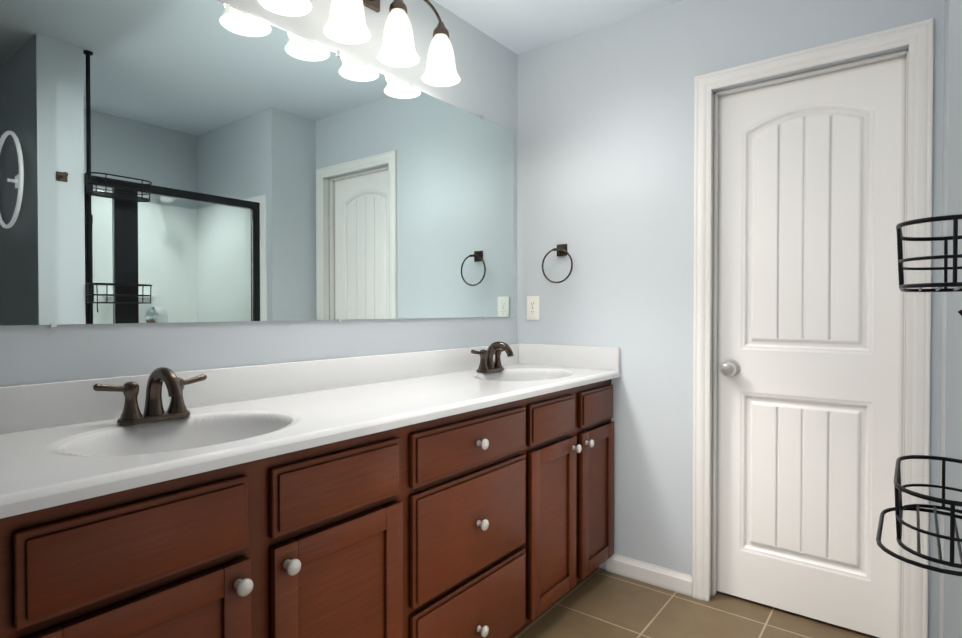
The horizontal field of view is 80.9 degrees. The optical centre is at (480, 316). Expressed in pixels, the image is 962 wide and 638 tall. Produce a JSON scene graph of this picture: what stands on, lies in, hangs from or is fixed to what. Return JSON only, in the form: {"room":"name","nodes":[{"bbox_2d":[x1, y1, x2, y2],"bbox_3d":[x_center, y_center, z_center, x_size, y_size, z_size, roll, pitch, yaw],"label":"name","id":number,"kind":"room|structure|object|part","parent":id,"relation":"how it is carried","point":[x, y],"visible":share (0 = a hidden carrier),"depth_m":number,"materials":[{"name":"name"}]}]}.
{"room":"bathroom","nodes":[
{"label":"bathroom","id":0,"kind":"room"},
{"bbox_2d":[0,0,517,386],"bbox_3d":[-0.805,-0.069,1.627,0.128,2.440,3.740,1,1,37],"label":"wall","id":1,"kind":"structure","parent":0,"point":[168,161],"depth_m":1.65,"materials":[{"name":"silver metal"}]},
{"bbox_2d":[258,0,311,16],"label":"sconce","id":2,"kind":"object","parent":1,"relation":"attached to","point":[292,8],"depth_m":1.70,"materials":[{"name":"white glass"}]},
{"bbox_2d":[323,0,379,44],"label":"sconce","id":3,"kind":"object","parent":1,"relation":"attached to","point":[346,23],"depth_m":1.84,"materials":[{"name":"white glass"}]},
{"bbox_3d":[-0.394,-1.153,1.938,0.142,0.145,0.748,1,1,37],"label":"frame","id":4,"kind":"part","parent":3,"relation":"part of","materials":[{"name":"brown metal"}]},
{"bbox_2d":[377,0,419,67],"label":"sconce","id":5,"kind":"object","parent":1,"relation":"attached to","point":[398,50],"depth_m":1.98,"materials":[{"name":"white glass"}]},
{"bbox_2d":[421,0,460,86],"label":"sconce","id":6,"kind":"object","parent":1,"relation":"attached to","point":[440,71],"depth_m":2.16,"materials":[{"name":"white glass"}]},
{"bbox_2d":[433,0,681,54],"bbox_3d":[0.430,-1.307,0.665,3.240,0.060,3.740,1,1,37],"label":"ceiling","id":7,"kind":"structure","parent":0,"point":[517,27],"depth_m":2.44,"materials":[{"name":"white paint"}]},
{"bbox_2d":[512,567,878,637],"bbox_3d":[0.430,1.193,0.696,3.240,0.060,3.740,1,1,37],"label":"floor","id":8,"kind":"structure","parent":0,"point":[598,602],"depth_m":2.15,"materials":[{"name":"tile"}]},
{"bbox_2d":[0,341,619,637],"bbox_3d":[-0.258,0.631,1.792,0.559,1.035,2.179,1,1,37],"label":"bathroom vanity","id":9,"kind":"object","parent":8,"relation":"on","point":[466,492],"visible":1,"depth_m":1.36,"materials":[{"name":"brown wood"}]},
{"bbox_2d":[0,343,619,529],"bbox_3d":[-0.264,0.209,1.792,0.545,0.130,2.179,1,1,37],"label":"countertop","id":10,"kind":"structure","parent":9,"relation":"on","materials":[{"name":"stone"}]},
{"bbox_2d":[92,366,206,425],"bbox_3d":[-0.753,0.184,1.338,0.148,0.130,0.255,1,1,37],"label":"faucet","id":11,"kind":"object","parent":10,"relation":"on","point":[154,414],"depth_m":1.34,"materials":[{"name":"brown metal"}]},
{"bbox_2d":[470,341,513,372],"bbox_3d":[0.077,0.171,2.421,0.148,0.130,0.255,1,1,37],"label":"faucet","id":12,"kind":"object","parent":10,"relation":"on","point":[487,364],"depth_m":2.42,"materials":[{"name":"brown metal"}]},
{"bbox_2d":[876,214,961,576],"bbox_3d":[0.733,-0.060,0.892,0.168,2.436,0.297,1,1,37],"label":"shower caddy","id":13,"kind":"object","parent":8,"relation":"on","point":[898,508],"visible":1,"depth_m":0.86,"materials":[{"name":"black metal"}]},
{"bbox_2d":[517,0,910,574],"bbox_3d":[0.837,-0.078,2.396,1.560,2.440,0.120,1,1,37],"label":"wall","id":14,"kind":"structure","parent":0,"point":[605,154],"depth_m":2.44,"materials":[{"name":"paint"}]},
{"bbox_2d":[527,296,538,319],"bbox_3d":[0.254,-0.043,2.763,0.072,0.116,0.007,1,1,37],"label":"electrical outlet plate","id":15,"kind":"object","parent":14,"relation":"attached to","point":[532,307],"visible":1,"depth_m":2.76,"materials":[{"name":"white plastic"}]},
{"bbox_2d":[542,244,572,282],"bbox_3d":[0.367,-0.248,2.643,0.164,0.186,0.056,1,1,37],"label":"towel ring","id":16,"kind":"object","parent":14,"relation":"attached to","point":[561,249],"visible":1,"depth_m":2.64,"materials":[{"name":"brown metal"}]},
{"bbox_2d":[606,554,691,596],"bbox_3d":[0.714,1.100,2.420,0.377,0.082,0.014,1,1,37],"label":"baseboard","id":17,"kind":"structure","parent":14,"relation":"attached to","point":[663,577],"depth_m":2.41,"materials":[{"name":"white wood"}]},
{"bbox_2d":[716,56,906,637],"bbox_3d":[1.203,0.118,2.117,0.628,2.031,0.108,1,1,37],"label":"door","id":18,"kind":"structure","parent":14,"relation":"in","point":[811,216],"depth_m":2.11,"materials":[{"name":"white wood"}]},
{"bbox_3d":[0.993,0.209,2.257,0.064,0.064,0.073,1,1,37],"label":"knob","id":19,"kind":"part","parent":18,"relation":"part of","materials":[{"name":"silver metal"}]},
{"bbox_2d":[692,18,933,637],"bbox_3d":[1.198,0.090,2.109,0.752,2.109,0.139,1,1,37],"label":"door frame","id":20,"kind":"structure","parent":14,"relation":"attached to","point":[917,38],"depth_m":1.95,"materials":[{"name":"white wood"}]},
{"bbox_2d":[911,0,944,637],"bbox_3d":[1.490,-0.072,1.896,0.085,2.440,0.120,1,1,37],"label":"wall","id":21,"kind":"structure","parent":0,"point":[921,10],"depth_m":1.83,"materials":[{"name":"paint"}]},
{"bbox_2d":[938,0,961,637],"bbox_3d":[1.850,-0.066,1.412,1.075,2.440,0.450,1,1,37],"label":"wall","id":22,"kind":"structure","parent":0,"point":[950,608],"depth_m":1.55,"materials":[{"name":"paint"}]}
]}

